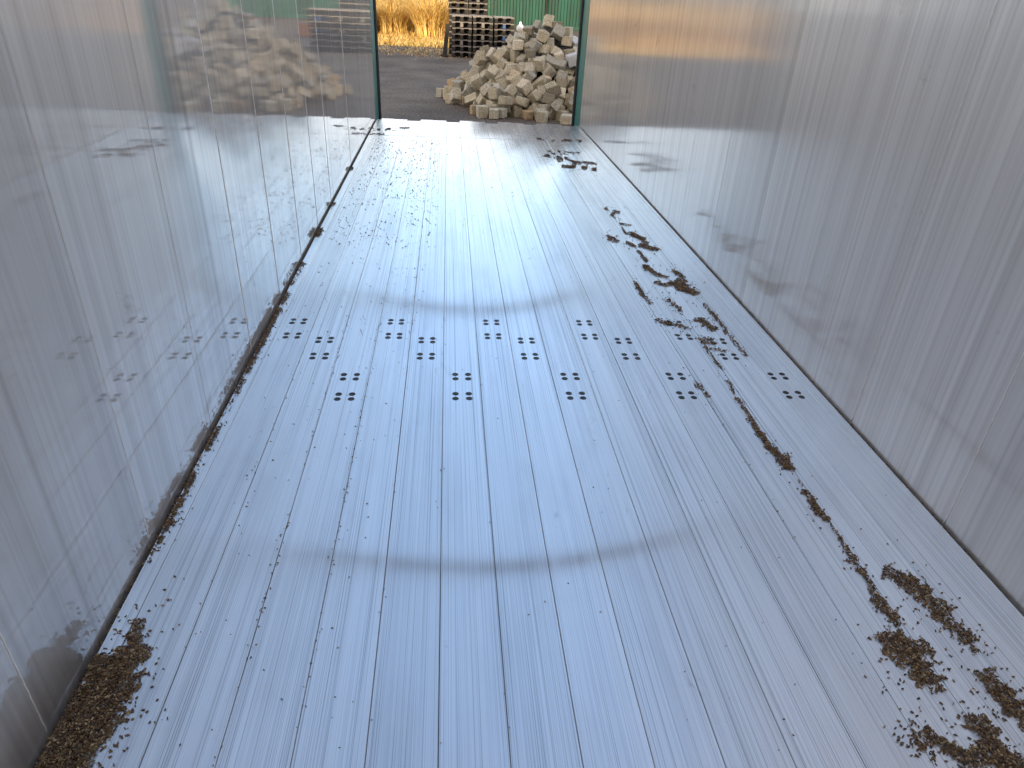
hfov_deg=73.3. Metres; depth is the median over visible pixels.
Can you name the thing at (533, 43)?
granite sett
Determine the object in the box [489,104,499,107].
granite sett
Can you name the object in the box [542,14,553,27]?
granite sett
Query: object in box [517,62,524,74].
granite sett
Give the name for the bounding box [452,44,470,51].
pallet
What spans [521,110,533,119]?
granite sett
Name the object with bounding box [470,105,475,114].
granite sett
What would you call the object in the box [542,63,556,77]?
granite sett
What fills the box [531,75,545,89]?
granite sett
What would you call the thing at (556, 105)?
granite sett
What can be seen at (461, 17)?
pallet
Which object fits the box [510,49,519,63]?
granite sett
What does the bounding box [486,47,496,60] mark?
granite sett
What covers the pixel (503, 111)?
granite sett
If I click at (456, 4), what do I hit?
pallet
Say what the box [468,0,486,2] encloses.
pallet
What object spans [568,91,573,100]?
granite sett
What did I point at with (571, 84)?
granite sett
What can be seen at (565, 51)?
granite sett
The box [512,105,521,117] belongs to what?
granite sett
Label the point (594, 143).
grain
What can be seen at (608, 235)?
grain spill
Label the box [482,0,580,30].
shipping container
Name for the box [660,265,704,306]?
grain spill
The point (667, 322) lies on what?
grain spill
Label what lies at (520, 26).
plastic jug
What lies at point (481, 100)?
granite sett
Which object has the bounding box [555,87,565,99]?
granite sett
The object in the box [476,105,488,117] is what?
granite sett
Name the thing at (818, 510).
grain spill
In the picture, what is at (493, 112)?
granite sett
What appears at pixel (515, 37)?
granite sett
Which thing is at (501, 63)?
granite sett
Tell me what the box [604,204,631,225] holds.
grain spill
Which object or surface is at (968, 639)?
grain spill
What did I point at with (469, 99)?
granite sett
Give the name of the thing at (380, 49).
straw
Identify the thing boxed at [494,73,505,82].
granite sett
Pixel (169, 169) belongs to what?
wall
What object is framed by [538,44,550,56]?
granite sett
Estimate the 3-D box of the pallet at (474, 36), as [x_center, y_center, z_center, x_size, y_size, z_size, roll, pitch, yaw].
[-0.754,-8.772,17.387,0.480,0.132,0.780,0,30,-5]
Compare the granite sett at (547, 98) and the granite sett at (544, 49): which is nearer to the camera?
the granite sett at (547, 98)
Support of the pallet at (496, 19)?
on the pallet at (499, 24)
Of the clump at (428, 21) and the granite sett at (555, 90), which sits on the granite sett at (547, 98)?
the granite sett at (555, 90)
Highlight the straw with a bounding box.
[378,45,471,58]
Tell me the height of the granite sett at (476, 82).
0.235 m
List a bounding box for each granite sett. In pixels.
[436,88,442,97]
[444,86,457,97]
[445,93,455,103]
[447,78,455,86]
[450,87,461,103]
[451,80,463,90]
[460,71,466,83]
[461,84,473,96]
[464,92,478,105]
[465,73,473,82]
[469,60,473,69]
[470,73,482,90]
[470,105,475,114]
[471,64,484,74]
[473,50,485,65]
[476,93,488,104]
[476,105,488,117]
[479,82,491,98]
[480,45,488,59]
[480,69,488,78]
[481,75,488,84]
[484,62,492,69]
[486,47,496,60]
[486,100,497,105]
[487,64,498,79]
[488,86,498,100]
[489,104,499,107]
[489,108,498,118]
[491,48,504,63]
[492,82,502,94]
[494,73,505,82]
[496,57,507,69]
[496,78,507,88]
[496,107,507,117]
[498,95,512,104]
[498,104,511,116]
[502,45,509,60]
[503,62,513,73]
[504,84,517,96]
[505,34,512,43]
[505,75,513,84]
[507,63,517,74]
[509,35,519,44]
[509,69,522,75]
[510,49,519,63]
[510,74,523,86]
[512,39,523,49]
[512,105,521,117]
[514,32,525,40]
[514,96,529,107]
[515,90,525,97]
[516,54,527,63]
[516,78,532,95]
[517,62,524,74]
[518,30,528,44]
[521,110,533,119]
[522,26,533,34]
[523,42,529,50]
[524,62,537,77]
[524,70,536,82]
[525,48,535,58]
[526,34,533,41]
[527,89,541,103]
[527,102,539,116]
[528,38,541,51]
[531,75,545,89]
[532,19,542,32]
[533,56,545,71]
[534,108,545,119]
[536,30,549,43]
[536,111,547,122]
[537,85,545,96]
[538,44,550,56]
[538,104,550,114]
[540,92,554,104]
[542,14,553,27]
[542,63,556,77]
[543,75,551,83]
[544,81,556,92]
[545,54,554,66]
[546,38,553,46]
[548,85,561,95]
[548,109,555,118]
[550,23,565,40]
[550,45,562,55]
[550,99,561,112]
[552,21,562,27]
[552,58,567,70]
[553,51,564,59]
[554,69,567,81]
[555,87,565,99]
[555,110,568,120]
[556,78,566,88]
[560,113,571,124]
[561,36,572,47]
[563,27,572,36]
[563,49,574,55]
[563,98,568,109]
[564,67,575,76]
[565,52,576,67]
[566,75,572,89]
[567,100,572,111]
[568,77,574,87]
[568,86,573,95]
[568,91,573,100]
[571,36,577,48]
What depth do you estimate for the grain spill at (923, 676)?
1.78 m
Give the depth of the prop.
17.03 m
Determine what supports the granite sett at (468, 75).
on the granite sett
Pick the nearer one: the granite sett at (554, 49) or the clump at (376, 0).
the granite sett at (554, 49)
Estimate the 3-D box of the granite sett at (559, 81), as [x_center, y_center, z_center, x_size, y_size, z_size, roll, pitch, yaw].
[0.707,-4.301,9.886,0.168,0.171,0.167,6,30,5]
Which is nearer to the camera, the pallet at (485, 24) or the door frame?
the door frame
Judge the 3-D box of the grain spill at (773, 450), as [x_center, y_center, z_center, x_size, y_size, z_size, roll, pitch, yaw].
[0.952,0.139,2.749,0.115,0.014,0.804,-3,30,-9]
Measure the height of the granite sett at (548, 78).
0.184 m
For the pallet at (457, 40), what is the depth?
17.08 m
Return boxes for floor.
[52,118,1023,767]
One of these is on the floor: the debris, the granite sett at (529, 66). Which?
the debris
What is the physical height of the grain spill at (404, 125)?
0.012 m
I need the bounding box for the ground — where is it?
[378,2,578,125]
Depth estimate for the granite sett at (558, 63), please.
9.95 m
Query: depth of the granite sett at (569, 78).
9.96 m
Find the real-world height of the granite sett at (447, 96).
0.145 m
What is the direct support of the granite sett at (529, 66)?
on the granite sett
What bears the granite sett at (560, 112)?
on the ground
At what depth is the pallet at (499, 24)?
17.08 m
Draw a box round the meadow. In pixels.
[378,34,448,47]
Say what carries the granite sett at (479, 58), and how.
on the granite sett at (476, 69)
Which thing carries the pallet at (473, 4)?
on the pallet at (473, 10)
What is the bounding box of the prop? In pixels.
[441,24,449,56]
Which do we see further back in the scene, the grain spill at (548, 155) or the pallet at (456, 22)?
the pallet at (456, 22)
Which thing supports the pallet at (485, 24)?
on the pallet at (477, 29)
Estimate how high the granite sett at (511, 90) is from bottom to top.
0.193 m
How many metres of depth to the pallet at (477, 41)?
17.16 m
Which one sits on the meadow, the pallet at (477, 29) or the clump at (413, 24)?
the clump at (413, 24)
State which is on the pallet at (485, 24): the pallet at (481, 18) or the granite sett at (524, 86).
the pallet at (481, 18)
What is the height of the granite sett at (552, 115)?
0.252 m
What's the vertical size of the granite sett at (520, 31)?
0.223 m
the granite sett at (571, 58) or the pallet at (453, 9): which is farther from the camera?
the pallet at (453, 9)
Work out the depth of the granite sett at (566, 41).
10.25 m
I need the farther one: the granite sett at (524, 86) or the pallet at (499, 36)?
the pallet at (499, 36)
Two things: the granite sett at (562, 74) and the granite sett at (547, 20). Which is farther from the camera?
the granite sett at (547, 20)
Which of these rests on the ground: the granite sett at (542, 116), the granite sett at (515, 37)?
the granite sett at (542, 116)
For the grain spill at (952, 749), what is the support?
on the floor
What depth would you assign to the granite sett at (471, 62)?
10.89 m
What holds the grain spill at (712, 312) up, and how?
on the floor
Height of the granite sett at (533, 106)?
0.192 m
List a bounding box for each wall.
[0,0,375,767]
[579,0,1023,616]
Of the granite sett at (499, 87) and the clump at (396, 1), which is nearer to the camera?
the granite sett at (499, 87)
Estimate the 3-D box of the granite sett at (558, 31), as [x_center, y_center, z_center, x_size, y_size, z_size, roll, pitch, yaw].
[0.686,-5.255,10.278,0.239,0.248,0.200,4,30,2]
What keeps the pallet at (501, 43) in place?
on the pallet
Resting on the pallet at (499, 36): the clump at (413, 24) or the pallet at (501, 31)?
the pallet at (501, 31)
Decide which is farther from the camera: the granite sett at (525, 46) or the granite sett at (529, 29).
the granite sett at (529, 29)
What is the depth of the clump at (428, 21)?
22.09 m
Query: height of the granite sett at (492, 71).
0.215 m
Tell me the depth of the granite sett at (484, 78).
10.22 m
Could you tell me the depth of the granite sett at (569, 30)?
10.52 m
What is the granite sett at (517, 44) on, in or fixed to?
on the granite sett at (514, 54)
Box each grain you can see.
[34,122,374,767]
[141,138,975,767]
[594,143,1002,592]
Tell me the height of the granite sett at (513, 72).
0.187 m
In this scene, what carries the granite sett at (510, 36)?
on the granite sett
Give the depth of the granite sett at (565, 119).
9.35 m
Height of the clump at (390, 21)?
1.187 m
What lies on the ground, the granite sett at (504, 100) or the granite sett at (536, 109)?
the granite sett at (536, 109)
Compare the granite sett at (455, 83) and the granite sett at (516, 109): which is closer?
the granite sett at (516, 109)
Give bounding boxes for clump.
[376,0,392,11]
[376,0,422,34]
[382,0,424,27]
[382,0,491,38]
[395,0,441,32]
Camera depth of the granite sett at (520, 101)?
9.60 m
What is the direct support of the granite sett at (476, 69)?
on the granite sett
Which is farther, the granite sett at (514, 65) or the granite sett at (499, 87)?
the granite sett at (514, 65)
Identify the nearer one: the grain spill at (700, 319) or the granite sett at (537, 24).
the grain spill at (700, 319)
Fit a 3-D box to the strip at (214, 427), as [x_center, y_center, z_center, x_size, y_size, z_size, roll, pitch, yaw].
[-1.281,-0.962,4.487,0.019,0.015,8.488,0,30,-5]
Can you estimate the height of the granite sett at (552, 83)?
0.215 m
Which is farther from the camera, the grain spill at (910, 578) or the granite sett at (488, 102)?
the granite sett at (488, 102)
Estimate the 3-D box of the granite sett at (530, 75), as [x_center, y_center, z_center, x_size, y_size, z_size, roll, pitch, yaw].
[0.257,-4.408,9.893,0.170,0.184,0.160,13,31,17]
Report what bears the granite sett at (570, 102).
on the granite sett
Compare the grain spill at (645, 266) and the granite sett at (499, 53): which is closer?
the grain spill at (645, 266)
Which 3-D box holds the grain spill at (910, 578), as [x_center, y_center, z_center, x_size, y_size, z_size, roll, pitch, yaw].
[1.160,0.578,2.009,0.221,0.014,0.474,-5,31,-13]
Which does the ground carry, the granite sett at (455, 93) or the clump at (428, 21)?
the granite sett at (455, 93)
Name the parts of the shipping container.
rail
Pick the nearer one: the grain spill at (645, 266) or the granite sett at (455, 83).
the grain spill at (645, 266)
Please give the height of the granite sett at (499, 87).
0.220 m
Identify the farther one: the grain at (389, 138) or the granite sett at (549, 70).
the granite sett at (549, 70)
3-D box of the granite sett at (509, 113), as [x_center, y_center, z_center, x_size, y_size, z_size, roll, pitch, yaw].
[-0.093,-3.907,9.783,0.216,0.244,0.201,10,31,12]
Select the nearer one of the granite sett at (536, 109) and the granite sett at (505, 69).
the granite sett at (536, 109)
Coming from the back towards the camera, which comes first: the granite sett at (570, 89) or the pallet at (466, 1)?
the pallet at (466, 1)
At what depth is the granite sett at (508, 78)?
9.97 m
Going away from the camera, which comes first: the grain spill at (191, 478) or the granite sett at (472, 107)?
the grain spill at (191, 478)
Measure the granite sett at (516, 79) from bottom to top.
0.204 m
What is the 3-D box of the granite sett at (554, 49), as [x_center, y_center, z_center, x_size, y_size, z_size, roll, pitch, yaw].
[0.650,-4.895,10.152,0.189,0.176,0.162,-9,32,-19]
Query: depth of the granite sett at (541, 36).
10.04 m
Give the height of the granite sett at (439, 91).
0.143 m
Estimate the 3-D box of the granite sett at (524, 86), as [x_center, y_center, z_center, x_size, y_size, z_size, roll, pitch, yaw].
[0.184,-4.194,9.711,0.210,0.219,0.172,-16,35,-29]
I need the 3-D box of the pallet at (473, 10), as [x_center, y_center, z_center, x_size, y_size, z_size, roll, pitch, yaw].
[-0.897,-9.677,17.878,0.480,0.132,0.780,0,30,-5]
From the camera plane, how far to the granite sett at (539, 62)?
9.92 m
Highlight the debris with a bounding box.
[35,575,282,767]
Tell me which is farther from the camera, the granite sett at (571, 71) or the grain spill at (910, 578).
the granite sett at (571, 71)
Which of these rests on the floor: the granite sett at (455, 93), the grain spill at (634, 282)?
the grain spill at (634, 282)
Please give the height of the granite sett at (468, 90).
0.210 m
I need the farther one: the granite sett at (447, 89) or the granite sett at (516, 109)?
the granite sett at (447, 89)
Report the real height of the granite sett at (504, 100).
0.142 m
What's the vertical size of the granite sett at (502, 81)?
0.174 m
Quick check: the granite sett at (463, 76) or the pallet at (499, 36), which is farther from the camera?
the pallet at (499, 36)
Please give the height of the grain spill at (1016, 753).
0.012 m
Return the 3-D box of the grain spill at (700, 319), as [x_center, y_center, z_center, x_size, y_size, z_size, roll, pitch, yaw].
[0.981,-0.289,3.492,0.140,0.014,0.604,4,30,1]
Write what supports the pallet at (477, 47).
on the pallet
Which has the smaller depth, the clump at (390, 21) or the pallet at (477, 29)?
the pallet at (477, 29)
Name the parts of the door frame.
post, post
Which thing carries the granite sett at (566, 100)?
on the granite sett
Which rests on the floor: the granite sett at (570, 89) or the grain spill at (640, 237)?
the grain spill at (640, 237)
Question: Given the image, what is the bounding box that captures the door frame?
[370,0,589,125]
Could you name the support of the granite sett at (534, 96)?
on the granite sett at (533, 106)
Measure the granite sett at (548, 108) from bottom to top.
0.149 m
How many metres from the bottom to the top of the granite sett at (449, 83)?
0.204 m
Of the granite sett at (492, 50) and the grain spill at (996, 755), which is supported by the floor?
the grain spill at (996, 755)
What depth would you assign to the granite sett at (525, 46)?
10.13 m
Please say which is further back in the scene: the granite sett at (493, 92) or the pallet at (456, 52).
the pallet at (456, 52)
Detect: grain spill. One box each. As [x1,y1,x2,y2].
[124,166,352,616]
[371,125,409,134]
[536,137,596,173]
[601,230,624,246]
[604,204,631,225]
[622,226,682,314]
[623,227,660,257]
[632,275,653,314]
[653,308,711,402]
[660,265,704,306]
[671,263,685,277]
[686,287,748,391]
[689,304,721,354]
[718,373,795,482]
[792,473,919,639]
[852,528,962,651]
[857,618,984,736]
[882,690,937,765]
[903,597,993,652]
[909,706,980,767]
[918,599,1023,731]
[943,679,1023,767]
[984,706,1023,767]
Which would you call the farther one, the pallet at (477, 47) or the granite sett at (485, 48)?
the pallet at (477, 47)
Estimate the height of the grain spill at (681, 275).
0.013 m
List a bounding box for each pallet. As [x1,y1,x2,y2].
[448,1,466,7]
[449,0,467,2]
[449,7,467,13]
[452,14,471,21]
[452,20,471,27]
[452,26,471,33]
[452,32,470,39]
[452,38,470,45]
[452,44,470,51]
[452,50,470,57]
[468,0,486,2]
[468,2,487,8]
[468,8,486,14]
[472,15,492,22]
[472,27,492,34]
[472,33,492,40]
[472,39,491,46]
[472,45,490,51]
[473,21,492,28]
[492,34,508,40]
[492,39,507,46]
[493,16,513,23]
[493,22,513,29]
[493,28,513,35]
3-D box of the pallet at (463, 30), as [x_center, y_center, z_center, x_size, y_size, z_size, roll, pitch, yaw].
[-1.256,-8.867,17.241,0.480,0.132,0.780,0,30,-5]
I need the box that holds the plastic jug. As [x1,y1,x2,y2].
[516,21,523,31]
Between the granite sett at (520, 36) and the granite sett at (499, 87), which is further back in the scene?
the granite sett at (520, 36)
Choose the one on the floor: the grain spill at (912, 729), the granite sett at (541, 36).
the grain spill at (912, 729)
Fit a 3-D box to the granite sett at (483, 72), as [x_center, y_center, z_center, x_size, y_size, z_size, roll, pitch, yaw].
[-0.393,-4.635,10.384,0.214,0.219,0.163,-17,35,-30]
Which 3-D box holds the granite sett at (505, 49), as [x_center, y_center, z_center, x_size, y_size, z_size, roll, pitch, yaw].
[-0.070,-5.008,10.424,0.188,0.206,0.196,-5,31,-13]
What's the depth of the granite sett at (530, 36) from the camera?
10.77 m
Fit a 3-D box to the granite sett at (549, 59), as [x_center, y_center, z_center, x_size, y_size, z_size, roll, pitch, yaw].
[0.543,-4.691,10.023,0.170,0.202,0.172,6,30,5]
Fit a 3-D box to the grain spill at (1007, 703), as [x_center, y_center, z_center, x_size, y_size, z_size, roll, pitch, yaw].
[1.209,0.725,1.760,0.156,0.014,0.463,2,30,-2]
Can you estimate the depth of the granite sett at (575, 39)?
10.34 m
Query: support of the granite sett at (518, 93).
on the granite sett
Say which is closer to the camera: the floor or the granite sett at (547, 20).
the floor
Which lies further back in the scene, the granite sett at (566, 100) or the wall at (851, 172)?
the granite sett at (566, 100)
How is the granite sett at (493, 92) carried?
on the granite sett at (488, 102)
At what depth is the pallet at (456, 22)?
16.88 m
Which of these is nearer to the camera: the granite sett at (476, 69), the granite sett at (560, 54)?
the granite sett at (560, 54)
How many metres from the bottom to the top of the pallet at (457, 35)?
0.132 m
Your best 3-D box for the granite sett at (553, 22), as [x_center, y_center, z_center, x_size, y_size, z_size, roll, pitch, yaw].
[0.687,-5.426,10.407,0.162,0.102,0.169,5,30,4]
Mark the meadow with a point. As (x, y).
(412, 34)
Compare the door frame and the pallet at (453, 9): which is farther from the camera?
the pallet at (453, 9)
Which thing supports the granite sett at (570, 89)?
on the granite sett
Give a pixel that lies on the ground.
(408, 83)
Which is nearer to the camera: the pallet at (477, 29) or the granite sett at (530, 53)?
the granite sett at (530, 53)
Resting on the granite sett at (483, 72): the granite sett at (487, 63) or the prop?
the granite sett at (487, 63)
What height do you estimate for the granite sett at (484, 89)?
0.213 m
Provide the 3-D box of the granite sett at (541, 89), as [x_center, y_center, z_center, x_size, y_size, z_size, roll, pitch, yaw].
[0.425,-4.160,9.846,0.142,0.221,0.219,4,30,2]
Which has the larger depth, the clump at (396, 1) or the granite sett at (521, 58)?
the clump at (396, 1)

